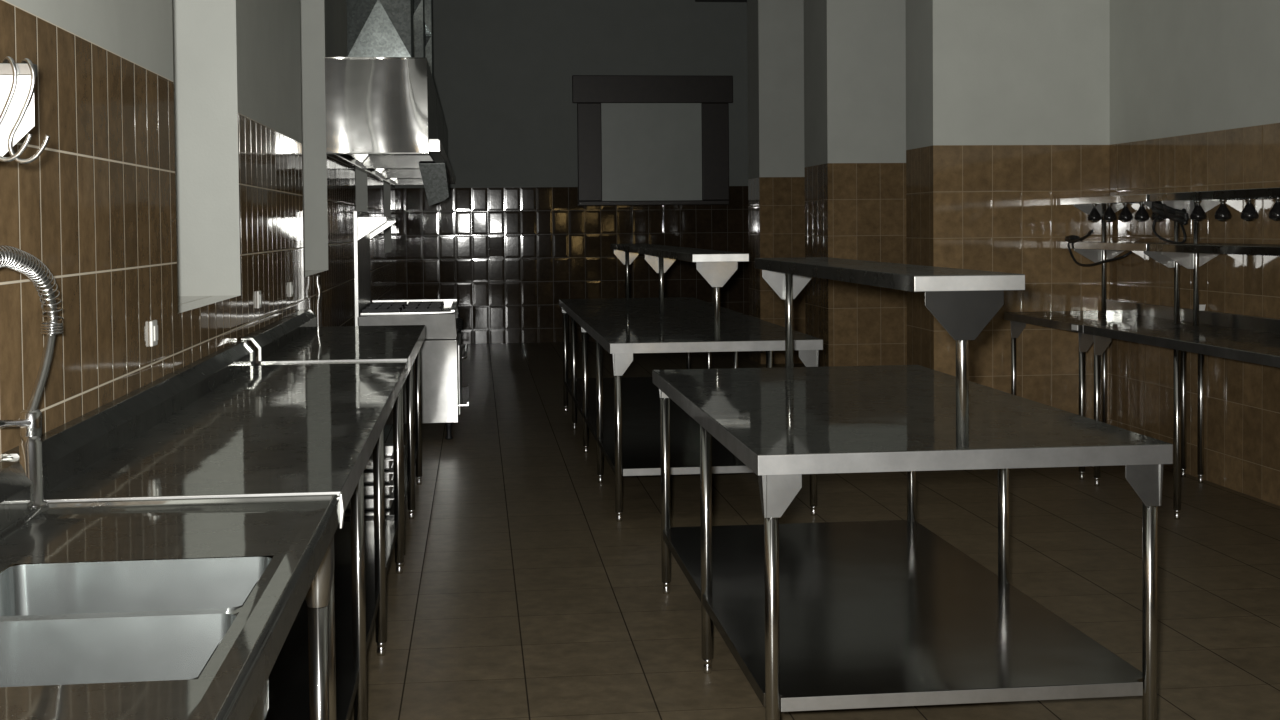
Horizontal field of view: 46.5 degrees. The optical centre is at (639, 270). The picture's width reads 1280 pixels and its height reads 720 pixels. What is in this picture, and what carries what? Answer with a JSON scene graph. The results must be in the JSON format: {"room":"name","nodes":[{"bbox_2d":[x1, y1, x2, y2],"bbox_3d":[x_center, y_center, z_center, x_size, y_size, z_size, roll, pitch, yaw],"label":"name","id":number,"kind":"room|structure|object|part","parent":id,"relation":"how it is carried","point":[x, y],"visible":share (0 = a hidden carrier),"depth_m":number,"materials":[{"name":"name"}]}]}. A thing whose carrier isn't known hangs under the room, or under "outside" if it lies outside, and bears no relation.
{"room":"commercial kitchen","nodes":[
{"label":"commercial kitchen","id":0,"kind":"room"},
{"bbox_2d":[0,0,396,572],"bbox_3d":[-1.469,-0.895,1.322,0.590,4.700,35.400,-1,2,-6],"label":"wall","id":1,"kind":"structure","parent":0,"point":[184,173],"depth_m":4.91,"materials":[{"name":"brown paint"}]},
{"bbox_2d":[0,63,36,156],"bbox_3d":[-1.189,-0.196,2.636,0.236,0.338,0.026,-1,2,-6],"label":"wall bracket","id":2,"kind":"object","parent":1,"relation":"attached to","point":[6,73],"visible":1,"depth_m":2.64,"materials":[{"name":"metal"}]},
{"bbox_2d":[0,56,31,161],"bbox_3d":[-1.111,-0.285,2.642,0.073,0.188,0.050,-1,2,-6],"label":"s-hook","id":3,"kind":"object","parent":2,"relation":"hanging from","point":[21,150],"visible":0.91,"depth_m":2.62,"materials":[{"name":"metal"}]},
{"bbox_3d":[-1.190,-0.354,2.632,0.236,0.021,0.026,-1,2,-6],"label":"rail","id":4,"kind":"part","parent":2,"relation":"part of","materials":[{"name":"metal"}]},
{"bbox_2d":[8,58,49,163],"bbox_3d":[-1.081,-0.283,2.648,0.073,0.188,0.050,-1,2,-6],"label":"s-hook","id":5,"kind":"object","parent":2,"relation":"hanging from","point":[38,153],"visible":0.9,"depth_m":2.62,"materials":[{"name":"metal"}]},
{"bbox_2d":[0,458,44,531],"bbox_3d":[-1.199,0.479,2.161,0.085,0.102,2.028,-1,2,-6],"label":"backsplash","id":6,"kind":"structure","parent":1,"relation":"attached to","point":[16,489],"depth_m":3.00,"materials":[{"name":"metal"}]},
{"bbox_2d":[1,340,255,492],"bbox_3d":[-1.507,0.395,4.759,0.085,0.102,3.193,-1,2,-6],"label":"backsplash","id":7,"kind":"structure","parent":1,"relation":"attached to","point":[70,448],"depth_m":4.11,"materials":[{"name":"metal"}]},
{"bbox_2d":[149,320,157,346],"bbox_3d":[-1.515,0.196,4.645,0.016,0.080,0.074,-1,2,-6],"label":"wall socket","id":8,"kind":"object","parent":1,"relation":"attached to","point":[153,327],"visible":1,"depth_m":4.62,"materials":[{"name":"white plastic"}]},
{"bbox_2d":[257,291,261,308],"bbox_3d":[-1.763,0.135,6.905,0.016,0.080,0.074,-1,2,-6],"label":"wall socket","id":9,"kind":"object","parent":1,"relation":"attached to","point":[259,295],"visible":1,"depth_m":6.88,"materials":[{"name":"white plastic"}]},
{"bbox_2d":[241,309,316,361],"bbox_3d":[-1.780,0.307,7.454,0.085,0.102,2.216,-1,2,-6],"label":"backsplash","id":10,"kind":"structure","parent":1,"relation":"attached to","point":[271,338],"depth_m":7.20,"materials":[{"name":"metal"}]},
{"bbox_2d":[289,282,293,296],"bbox_3d":[-1.894,0.104,8.098,0.016,0.080,0.074,-1,2,-6],"label":"wall socket","id":11,"kind":"object","parent":1,"relation":"attached to","point":[291,292],"visible":1,"depth_m":8.07,"materials":[{"name":"white plastic"}]},
{"bbox_2d":[314,275,321,326],"bbox_3d":[-2.002,0.227,9.267,0.053,0.390,0.036,-1,2,-6],"label":"pipe","id":12,"kind":"object","parent":1,"relation":"attached to","point":[316,277],"visible":0.77,"depth_m":9.25,"materials":[{"name":"silver metal"}]},
{"bbox_2d":[324,0,446,167],"bbox_3d":[-1.885,-2.178,11.274,0.767,2.706,2.500,-1,2,-6],"label":"extractor hood","id":13,"kind":"object","parent":1,"relation":"attached to","point":[381,103],"visible":0.96,"depth_m":10.14,"materials":[{"name":"metal"}]},
{"bbox_3d":[-1.786,-2.254,10.139,0.446,1.596,0.032,-1,2,-6],"label":"duct panel","id":14,"kind":"part","parent":13,"relation":"part of","materials":[{"name":"silver metal"}]},
{"bbox_2d":[419,161,449,205],"bbox_3d":[-1.645,-0.695,11.932,0.245,0.358,0.110,-1,2,-6],"label":"panel","id":15,"kind":"object","parent":13,"relation":"hanging from","point":[434,175],"visible":0.99,"depth_m":11.91,"materials":[{"name":"grey metal"}]},
{"bbox_2d":[356,0,451,177],"bbox_3d":[-2.158,-2.250,13.758,0.767,2.706,2.500,-1,2,-6],"label":"extractor hood","id":16,"kind":"object","parent":1,"relation":"attached to","point":[418,5],"visible":0.22,"depth_m":13.06,"materials":[{"name":"metal"}]},
{"bbox_3d":[-2.059,-2.326,12.623,0.446,1.596,0.032,-1,2,-6],"label":"duct panel","id":17,"kind":"part","parent":16,"relation":"part of","materials":[{"name":"silver metal"}]},
{"bbox_2d":[376,0,455,184],"bbox_3d":[-2.431,-2.322,16.241,0.767,2.706,2.500,-1,2,-6],"label":"extractor hood","id":18,"kind":"object","parent":1,"relation":"attached to","point":[427,3],"visible":0.15,"depth_m":15.34,"materials":[{"name":"metal"}]},
{"bbox_3d":[-2.332,-2.398,15.107,0.446,1.596,0.032,-1,2,-6],"label":"duct panel","id":19,"kind":"part","parent":18,"relation":"part of","materials":[{"name":"silver metal"}]},
{"bbox_2d":[395,0,748,343],"bbox_3d":[-0.732,-1.433,19.000,5.920,4.700,0.001,-1,2,-6],"label":"wall","id":20,"kind":"structure","parent":0,"point":[511,239],"depth_m":18.95,"materials":[{"name":"grey paint"}]},
{"bbox_2d":[572,75,732,205],"bbox_3d":[0.172,-1.660,19.058,2.065,1.655,0.070,-1,2,-6],"label":"window","id":21,"kind":"structure","parent":20,"relation":"in","point":[642,139],"depth_m":19.05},
{"bbox_3d":[0.150,-1.515,19.070,1.290,1.245,0.020,-1,2,-6],"label":"pane","id":22,"kind":"part","parent":21,"relation":"part of","materials":[{"name":"grey glass"}]},
{"bbox_2d":[747,0,804,363],"bbox_3d":[1.789,-1.369,16.134,1.135,4.700,0.650,-1,2,-6],"label":"wall pier","id":23,"kind":"object","parent":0,"point":[775,28],"visible":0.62,"depth_m":15.79,"materials":[{"name":"grey paint"}]},
{"bbox_2d":[349,342,1279,719],"bbox_3d":[1.202,1.471,1.685,5.920,0.100,35.400,-1,2,-6],"label":"floor","id":24,"kind":"structure","parent":0,"point":[520,593],"depth_m":6.39,"materials":[{"name":"beige tile"}]},
{"bbox_2d":[0,458,344,719],"bbox_3d":[-0.883,0.924,2.210,0.713,1.000,2.031,-1,2,-6],"label":"sink","id":25,"kind":"object","parent":24,"relation":"on","point":[176,639],"visible":0.92,"depth_m":2.66,"materials":[{"name":"metal"}]},
{"bbox_2d":[0,245,62,508],"bbox_3d":[-1.258,0.224,2.970,0.060,0.549,0.675,-1,2,-6],"label":"tap","id":26,"kind":"object","parent":25,"relation":"attached to","point":[30,421],"visible":0.98,"depth_m":3.10,"materials":[{"name":"silver metal"}]},
{"bbox_3d":[-1.252,0.291,2.878,0.032,0.081,0.462,-1,2,-6],"label":"support arm","id":27,"kind":"part","parent":26,"relation":"part of","materials":[{"name":"silver metal"}]},
{"bbox_2d":[0,614,235,686],"bbox_3d":[-0.828,0.688,2.115,0.458,0.298,0.345,-1,2,-6],"label":"basin","id":28,"kind":"object","parent":25,"relation":"in","point":[171,649],"depth_m":2.28,"materials":[{"name":"silver metal"}]},
{"bbox_2d":[0,557,271,719],"bbox_3d":[-0.871,0.676,2.502,0.458,0.298,0.367,-1,2,-6],"label":"basin","id":29,"kind":"object","parent":25,"relation":"in","point":[84,590],"depth_m":2.67,"materials":[{"name":"silver metal"}]},
{"bbox_3d":[-0.683,1.019,3.180,0.042,0.648,0.042,-1,2,-6],"label":"leg","id":30,"kind":"part","parent":25,"relation":"part of","materials":[{"name":"metal"}]},
{"bbox_2d":[305,536,333,607],"bbox_3d":[-0.687,0.629,3.168,0.072,0.168,0.072,-1,2,-6],"label":"socket","id":31,"kind":"object","parent":25,"relation":"attached to","point":[318,595],"depth_m":3.15,"materials":[{"name":"metal"}]},
{"bbox_2d":[1,340,407,719],"bbox_3d":[-1.184,0.844,4.806,0.727,1.008,3.195,-1,2,-6],"label":"table","id":32,"kind":"object","parent":24,"relation":"on","point":[222,424],"visible":0.47,"depth_m":4.22,"materials":[{"name":"metal"}]},
{"bbox_3d":[-0.702,0.938,3.347,0.038,0.799,0.038,-1,2,-6],"label":"leg","id":33,"kind":"part","parent":32,"relation":"part of","materials":[{"name":"metal"}]},
{"bbox_3d":[-0.800,0.913,4.236,0.038,0.799,0.038,-1,2,-6],"label":"leg","id":34,"kind":"part","parent":32,"relation":"part of","materials":[{"name":"metal"}]},
{"bbox_3d":[-0.901,0.886,5.150,0.038,0.799,0.038,-1,2,-6],"label":"leg","id":35,"kind":"part","parent":32,"relation":"part of","materials":[{"name":"metal"}]},
{"bbox_3d":[-1.035,0.851,6.372,0.038,0.799,0.038,-1,2,-6],"label":"leg","id":36,"kind":"part","parent":32,"relation":"part of","materials":[{"name":"metal"}]},
{"bbox_2d":[241,309,424,565],"bbox_3d":[-1.468,0.761,7.501,0.703,1.018,2.218,-1,2,-6],"label":"table","id":37,"kind":"object","parent":24,"relation":"on","point":[296,337],"visible":0.51,"depth_m":7.41,"materials":[{"name":"metal"}]},
{"bbox_2d":[346,487,393,509],"bbox_3d":[-1.319,1.032,6.784,0.430,0.052,0.430,-1,2,-6],"label":"steel pan","id":38,"kind":"object","parent":37,"relation":"on","point":[368,501],"visible":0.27,"depth_m":6.60,"materials":[{"name":"silver metal"}]},
{"bbox_2d":[364,474,393,496],"bbox_3d":[-1.320,0.974,6.782,0.430,0.052,0.430,-1,2,-6],"label":"steel pan","id":39,"kind":"object","parent":38,"relation":"on","point":[368,488],"visible":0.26,"depth_m":6.61,"materials":[{"name":"silver metal"}]},
{"bbox_2d":[364,463,393,483],"bbox_3d":[-1.320,0.916,6.781,0.430,0.052,0.430,-1,2,-6],"label":"steel pan","id":40,"kind":"object","parent":39,"relation":"on","point":[368,475],"visible":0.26,"depth_m":6.60,"materials":[{"name":"silver metal"}]},
{"bbox_2d":[364,445,392,470],"bbox_3d":[-1.321,0.859,6.779,0.430,0.052,0.430,-1,2,-6],"label":"steel pan","id":41,"kind":"object","parent":40,"relation":"on","point":[388,450],"visible":0.23,"depth_m":6.61,"materials":[{"name":"silver metal"}]},
{"bbox_3d":[-1.050,0.847,6.511,0.038,0.799,0.038,-1,2,-6],"label":"leg","id":42,"kind":"part","parent":37,"relation":"part of","materials":[{"name":"metal"}]},
{"bbox_3d":[-1.166,0.816,7.565,0.038,0.799,0.038,-1,2,-6],"label":"leg","id":43,"kind":"part","parent":37,"relation":"part of","materials":[{"name":"metal"}]},
{"bbox_3d":[-1.278,0.787,8.578,0.038,0.799,0.038,-1,2,-6],"label":"leg","id":44,"kind":"part","parent":37,"relation":"part of","materials":[{"name":"metal"}]},
{"bbox_2d":[353,211,468,438],"bbox_3d":[-1.649,0.369,10.915,0.771,1.600,1.210,-1,2,-6],"label":"range","id":45,"kind":"object","parent":24,"relation":"on","point":[443,395],"visible":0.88,"depth_m":10.35,"materials":[{"name":"metal"}]},
{"bbox_2d":[357,217,395,220],"bbox_3d":[-1.914,-0.375,10.867,0.198,0.025,1.206,-1,2,-6],"label":"shelf","id":46,"kind":"object","parent":45,"relation":"attached to","point":[358,218],"depth_m":10.27,"materials":[{"name":"metal"}]},
{"bbox_3d":[-1.677,0.369,10.912,0.684,0.190,1.210,-1,2,-6],"label":"control panel","id":47,"kind":"part","parent":45,"relation":"part of","materials":[{"name":"metal"}]},
{"bbox_2d":[360,299,457,315],"bbox_3d":[-1.673,0.268,10.910,0.654,0.058,1.210,-1,2,-6],"label":"cooktop","id":48,"kind":"object","parent":45,"relation":"in","point":[389,307],"depth_m":10.63,"materials":[{"name":"black metal"}]},
{"bbox_3d":[-1.325,0.750,10.962,0.014,0.490,1.130,-1,2,-6],"label":"oven door","id":49,"kind":"part","parent":45,"relation":"part of","materials":[{"name":"metal"}]},
{"bbox_3d":[-1.296,0.917,10.970,0.070,0.025,1.150,-1,2,-6],"label":"foot rail","id":50,"kind":"part","parent":45,"relation":"part of","materials":[{"name":"silver metal"}]},
{"bbox_3d":[-1.297,0.600,10.961,0.054,0.031,1.071,-1,2,-6],"label":"handle","id":51,"kind":"part","parent":45,"relation":"part of","materials":[{"name":"silver metal"}]},
{"bbox_2d":[559,243,822,521],"bbox_3d":[0.137,0.520,9.740,1.081,1.337,4.605,-1,2,-6],"label":"prep table","id":52,"kind":"object","parent":24,"relation":"on","point":[622,414],"visible":0.78,"depth_m":8.56,"materials":[{"name":"metal"}]},
{"bbox_3d":[-0.595,0.681,11.881,0.038,0.799,0.038,-1,2,-6],"label":"leg","id":53,"kind":"part","parent":52,"relation":"part of","materials":[{"name":"metal"}]},
{"bbox_3d":[-0.480,0.712,10.838,0.038,0.799,0.038,-1,2,-6],"label":"leg","id":54,"kind":"part","parent":52,"relation":"part of","materials":[{"name":"metal"}]},
{"bbox_3d":[-0.357,0.744,9.715,0.038,0.799,0.038,-1,2,-6],"label":"leg","id":55,"kind":"part","parent":52,"relation":"part of","materials":[{"name":"metal"}]},
{"bbox_3d":[-0.232,0.777,8.582,0.038,0.799,0.038,-1,2,-6],"label":"leg","id":56,"kind":"part","parent":52,"relation":"part of","materials":[{"name":"metal"}]},
{"bbox_3d":[-0.108,0.810,7.454,0.038,0.799,0.038,-1,2,-6],"label":"leg","id":57,"kind":"part","parent":52,"relation":"part of","materials":[{"name":"metal"}]},
{"bbox_3d":[0.392,0.669,11.989,0.038,0.799,0.038,-1,2,-6],"label":"leg","id":58,"kind":"part","parent":52,"relation":"part of","materials":[{"name":"metal"}]},
{"bbox_3d":[0.507,0.700,10.946,0.038,0.799,0.038,-1,2,-6],"label":"leg","id":59,"kind":"part","parent":52,"relation":"part of","materials":[{"name":"metal"}]},
{"bbox_3d":[0.630,0.732,9.823,0.038,0.799,0.038,-1,2,-6],"label":"leg","id":60,"kind":"part","parent":52,"relation":"part of","materials":[{"name":"metal"}]},
{"bbox_3d":[0.755,0.765,8.690,0.038,0.799,0.038,-1,2,-6],"label":"leg","id":61,"kind":"part","parent":52,"relation":"part of","materials":[{"name":"metal"}]},
{"bbox_3d":[0.879,0.798,7.562,0.038,0.799,0.038,-1,2,-6],"label":"leg","id":62,"kind":"part","parent":52,"relation":"part of","materials":[{"name":"metal"}]},
{"bbox_2d":[652,257,1172,719],"bbox_3d":[0.723,0.653,4.951,1.102,1.347,2.257,-1,2,-6],"label":"prep table","id":63,"kind":"object","parent":24,"relation":"on","point":[890,613],"visible":1,"depth_m":4.35,"materials":[{"name":"metal"}]},
{"bbox_3d":[0.102,0.852,5.979,0.038,0.799,0.038,-1,2,-6],"label":"leg","id":64,"kind":"part","parent":63,"relation":"part of","materials":[{"name":"metal"}]},
{"bbox_3d":[0.219,0.883,4.916,0.038,0.799,0.038,-1,2,-6],"label":"leg","id":65,"kind":"part","parent":63,"relation":"part of","materials":[{"name":"metal"}]},
{"bbox_3d":[0.339,0.915,3.825,0.038,0.799,0.038,-1,2,-6],"label":"leg","id":66,"kind":"part","parent":63,"relation":"part of","materials":[{"name":"metal"}]},
{"bbox_3d":[1.110,0.840,6.090,0.038,0.799,0.038,-1,2,-6],"label":"leg","id":67,"kind":"part","parent":63,"relation":"part of","materials":[{"name":"metal"}]},
{"bbox_3d":[1.227,0.871,5.026,0.038,0.799,0.038,-1,2,-6],"label":"leg","id":68,"kind":"part","parent":63,"relation":"part of","materials":[{"name":"metal"}]},
{"bbox_3d":[1.347,0.902,3.935,0.038,0.799,0.038,-1,2,-6],"label":"leg","id":69,"kind":"part","parent":63,"relation":"part of","materials":[{"name":"metal"}]},
{"bbox_2d":[1004,299,1192,479],"bbox_3d":[2.781,0.698,9.087,0.709,0.972,1.270,-1,2,-6],"label":"table","id":70,"kind":"object","parent":24,"relation":"on","point":[1117,312],"visible":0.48,"depth_m":8.95,"materials":[{"name":"metal"}]},
{"bbox_3d":[2.415,0.721,9.626,0.036,0.801,0.036,-1,2,-6],"label":"leg","id":71,"kind":"part","parent":70,"relation":"part of","materials":[{"name":"metal"}]},
{"bbox_3d":[2.534,0.752,8.543,0.036,0.801,0.036,-1,2,-6],"label":"leg","id":72,"kind":"part","parent":70,"relation":"part of","materials":[{"name":"metal"}]},
{"bbox_3d":[3.021,0.713,9.693,0.036,0.801,0.036,-1,2,-6],"label":"leg","id":73,"kind":"part","parent":70,"relation":"part of","materials":[{"name":"metal"}]},
{"bbox_2d":[1106,299,1192,321],"bbox_3d":[3.114,0.245,9.111,0.030,0.074,1.270,-1,2,-6],"label":"backsplash","id":74,"kind":"structure","parent":70,"relation":"on","point":[1166,312],"depth_m":9.10,"materials":[{"name":"metal"}]},
{"bbox_3d":[3.140,0.745,8.610,0.036,0.801,0.036,-1,2,-6],"label":"leg","id":75,"kind":"part","parent":70,"relation":"part of","materials":[{"name":"metal"}]},
{"bbox_2d":[1084,311,1279,519],"bbox_3d":[3.026,0.762,6.877,0.705,0.972,3.160,-1,2,-6],"label":"table","id":76,"kind":"object","parent":24,"relation":"on","point":[1252,339],"visible":0.98,"depth_m":7.65,"materials":[{"name":"metal"}]},
{"bbox_3d":[2.557,0.758,8.335,0.036,0.801,0.036,-1,2,-6],"label":"leg","id":77,"kind":"part","parent":76,"relation":"part of","materials":[{"name":"metal"}]},
{"bbox_3d":[2.662,0.786,7.381,0.036,0.801,0.036,-1,2,-6],"label":"leg","id":78,"kind":"part","parent":76,"relation":"part of","materials":[{"name":"metal"}]},
{"bbox_3d":[3.163,0.751,8.401,0.036,0.801,0.036,-1,2,-6],"label":"leg","id":79,"kind":"part","parent":76,"relation":"part of","materials":[{"name":"metal"}]},
{"bbox_2d":[1199,305,1205,310],"bbox_3d":[3.177,0.212,8.451,0.081,0.033,0.027,-1,2,-6],"label":"card","id":80,"kind":"object","parent":76,"relation":"on","point":[1201,307],"visible":0.64,"depth_m":8.45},
{"bbox_2d":[1199,311,1279,333],"bbox_3d":[3.357,0.309,6.900,0.030,0.074,3.160,-1,2,-6],"label":"backsplash","id":81,"kind":"structure","parent":76,"relation":"on","point":[1272,325],"depth_m":7.99,"materials":[{"name":"metal"}]},
{"bbox_2d":[804,0,906,366],"bbox_3d":[2.109,-1.271,12.771,1.234,4.700,0.870,-1,2,-6],"label":"wall pier","id":82,"kind":"object","parent":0,"point":[855,50],"visible":0.48,"depth_m":12.33,"materials":[{"name":"grey paint"}]},
{"bbox_2d":[906,0,1109,423],"bbox_3d":[2.443,-1.190,9.961,1.185,4.700,0.610,-1,2,-6],"label":"wall pier","id":83,"kind":"object","parent":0,"point":[1008,101],"visible":0.67,"depth_m":9.69,"materials":[{"name":"grey paint"}]},
{"bbox_2d":[1109,0,1279,505],"bbox_3d":[3.923,-0.962,1.913,0.001,4.700,35.400,-1,2,-6],"label":"wall","id":84,"kind":"structure","parent":0,"point":[1195,84],"depth_m":8.48,"materials":[{"name":"brown tile"}]},
{"bbox_2d":[1056,194,1189,322],"bbox_3d":[2.962,-0.084,9.067,0.365,0.734,1.315,-1,2,-6],"label":"shelf rack","id":85,"kind":"object","parent":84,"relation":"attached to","point":[1095,251],"visible":0.64,"depth_m":9.10,"materials":[{"name":"metal"}]},
{"bbox_2d":[1087,204,1100,221],"bbox_3d":[2.883,-0.363,9.455,0.086,0.118,0.086,-1,2,-6],"label":"heat lamp","id":86,"kind":"object","parent":85,"relation":"hanging from","point":[1094,216],"visible":1,"depth_m":9.43,"materials":[{"name":"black metal"}]},
{"bbox_2d":[1065,230,1131,265],"bbox_3d":[2.789,-0.137,9.150,0.096,0.229,0.800,-1,2,-9],"label":"power cord","id":87,"kind":"object","parent":85,"relation":"on","point":[1071,238],"visible":1,"depth_m":9.27,"materials":[{"name":"black rubber"}]},
{"bbox_3d":[2.958,-0.430,9.056,0.365,0.042,1.315,-1,2,-6],"label":"shelf","id":88,"kind":"part","parent":85,"relation":"part of","materials":[{"name":"metal"}]},
{"bbox_2d":[1102,203,1116,221],"bbox_3d":[2.908,-0.357,9.226,0.086,0.118,0.086,-1,2,-6],"label":"heat lamp","id":89,"kind":"object","parent":85,"relation":"hanging from","point":[1109,215],"visible":1,"depth_m":9.20,"materials":[{"name":"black metal"}]},
{"bbox_3d":[2.908,-0.349,9.227,0.086,0.078,0.086,-1,2,-6],"label":"lamp shade","id":90,"kind":"part","parent":89,"relation":"part of","materials":[{"name":"black metal"}]},
{"bbox_3d":[2.961,-0.151,9.065,0.365,0.043,1.315,-1,2,-6],"label":"shelf","id":91,"kind":"part","parent":85,"relation":"part of","materials":[{"name":"metal"}]},
{"bbox_2d":[1118,203,1132,221],"bbox_3d":[2.933,-0.350,8.998,0.086,0.118,0.086,-1,2,-6],"label":"heat lamp","id":92,"kind":"object","parent":85,"relation":"hanging from","point":[1125,215],"visible":1,"depth_m":8.98,"materials":[{"name":"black metal"}]},
{"bbox_3d":[2.933,-0.342,8.998,0.086,0.078,0.086,-1,2,-6],"label":"lamp shade","id":93,"kind":"part","parent":92,"relation":"part of","materials":[{"name":"black metal"}]},
{"bbox_2d":[1134,202,1148,221],"bbox_3d":[2.957,-0.344,8.779,0.086,0.118,0.086,-1,2,-6],"label":"heat lamp","id":94,"kind":"object","parent":85,"relation":"hanging from","point":[1141,215],"visible":0.94,"depth_m":8.76,"materials":[{"name":"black metal"}]},
{"bbox_3d":[2.957,-0.336,8.780,0.086,0.078,0.086,-1,2,-6],"label":"lamp shade","id":95,"kind":"part","parent":94,"relation":"part of","materials":[{"name":"black metal"}]},
{"bbox_2d":[1151,213,1165,221],"bbox_3d":[2.981,-0.337,8.561,0.086,0.118,0.086,-1,2,-6],"label":"heat lamp","id":96,"kind":"object","parent":85,"relation":"hanging from","point":[1153,216],"visible":0.37,"depth_m":8.54,"materials":[{"name":"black metal"}]},
{"bbox_2d":[1150,187,1279,325],"bbox_3d":[3.204,-0.020,6.863,0.365,0.734,3.040,-1,2,-6],"label":"shelf rack","id":97,"kind":"object","parent":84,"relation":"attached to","point":[1194,255],"visible":0.84,"depth_m":8.04,"materials":[{"name":"metal"}]},
{"bbox_2d":[1151,201,1188,224],"bbox_3d":[2.901,-0.318,8.151,0.056,0.140,0.395,-1,2,-8],"label":"cable bundle","id":98,"kind":"object","parent":97,"relation":"attached to","point":[1180,216],"visible":1,"depth_m":8.11,"materials":[{"name":"black rubber"}]},
{"bbox_2d":[1152,215,1185,243],"bbox_3d":[2.901,-0.232,8.154,0.044,0.176,0.402,-1,2,-6],"label":"power cord","id":99,"kind":"object","parent":98,"relation":"hanging from","point":[1157,216],"visible":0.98,"depth_m":8.13,"materials":[{"name":"black rubber"}]},
{"bbox_2d":[1190,200,1205,221],"bbox_3d":[3.033,-0.324,8.094,0.086,0.118,0.086,-1,2,-6],"label":"heat lamp","id":100,"kind":"object","parent":97,"relation":"hanging from","point":[1198,214],"visible":0.98,"depth_m":8.07,"materials":[{"name":"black metal"}]},
{"bbox_3d":[3.033,-0.316,8.094,0.086,0.078,0.086,-1,2,-6],"label":"lamp shade","id":101,"kind":"part","parent":100,"relation":"part of","materials":[{"name":"black metal"}]},
{"bbox_3d":[3.201,-0.366,6.853,0.365,0.042,3.040,-1,2,-6],"label":"shelf","id":102,"kind":"part","parent":97,"relation":"part of","materials":[{"name":"metal"}]},
{"bbox_3d":[3.203,-0.087,6.861,0.365,0.043,3.040,-1,2,-6],"label":"shelf","id":103,"kind":"part","parent":97,"relation":"part of","materials":[{"name":"metal"}]},
{"bbox_2d":[1214,199,1231,220],"bbox_3d":[3.062,-0.316,7.825,0.086,0.118,0.086,-1,2,-6],"label":"heat lamp","id":104,"kind":"object","parent":97,"relation":"hanging from","point":[1222,213],"visible":0.97,"depth_m":7.80,"materials":[{"name":"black metal"}]},
{"bbox_2d":[1219,199,1226,204],"bbox_3d":[3.062,-0.359,7.824,0.036,0.032,0.036,-1,2,-6],"label":"socket","id":105,"kind":"object","parent":104,"relation":"attached to","point":[1222,201],"depth_m":7.81,"materials":[{"name":"silver metal"}]},
{"bbox_3d":[3.062,-0.308,7.826,0.086,0.078,0.086,-1,2,-6],"label":"lamp shade","id":106,"kind":"part","parent":104,"relation":"part of","materials":[{"name":"black metal"}]},
{"bbox_2d":[1240,198,1257,220],"bbox_3d":[3.092,-0.308,7.557,0.086,0.118,0.086,-1,2,-6],"label":"heat lamp","id":107,"kind":"object","parent":97,"relation":"hanging from","point":[1249,213],"visible":0.98,"depth_m":7.53,"materials":[{"name":"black metal"}]},
{"bbox_3d":[3.092,-0.300,7.558,0.086,0.078,0.086,-1,2,-6],"label":"lamp shade","id":108,"kind":"part","parent":107,"relation":"part of","materials":[{"name":"black metal"}]},
{"bbox_2d":[1246,198,1252,203],"bbox_3d":[3.091,-0.351,7.556,0.036,0.032,0.036,-1,2,-6],"label":"socket","id":109,"kind":"object","parent":107,"relation":"attached to","point":[1249,200],"depth_m":7.55,"materials":[{"name":"silver metal"}]},
{"bbox_2d":[1269,197,1279,220],"bbox_3d":[3.121,-0.300,7.289,0.086,0.118,0.086,-1,2,-6],"label":"heat lamp","id":110,"kind":"object","parent":97,"relation":"hanging from","point":[1274,214],"visible":1,"depth_m":7.27,"materials":[{"name":"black metal"}]},
{"bbox_3d":[3.121,-0.292,7.289,0.086,0.078,0.086,-1,2,-6],"label":"lamp shade","id":111,"kind":"part","parent":110,"relation":"part of","materials":[{"name":"black metal"}]},
{"bbox_2d":[1274,197,1279,202],"bbox_3d":[3.121,-0.343,7.288,0.036,0.032,0.036,-1,2,-6],"label":"socket","id":112,"kind":"object","parent":110,"relation":"attached to","point":[1277,199],"depth_m":7.28,"materials":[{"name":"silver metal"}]},
{"bbox_3d":[1.159,-3.327,1.541,5.920,0.100,35.400,-1,2,-6],"label":"ceiling","id":113,"kind":"structure","parent":0,"visible":0},
{"bbox_2d":[695,0,746,1],"bbox_3d":[1.384,-3.617,18.817,1.300,0.360,0.700,-1,2,-6],"label":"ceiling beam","id":114,"kind":"structure","parent":113,"relation":"attached to","point":[695,0],"depth_m":19.04,"materials":[{"name":"grey paint"}]}
]}

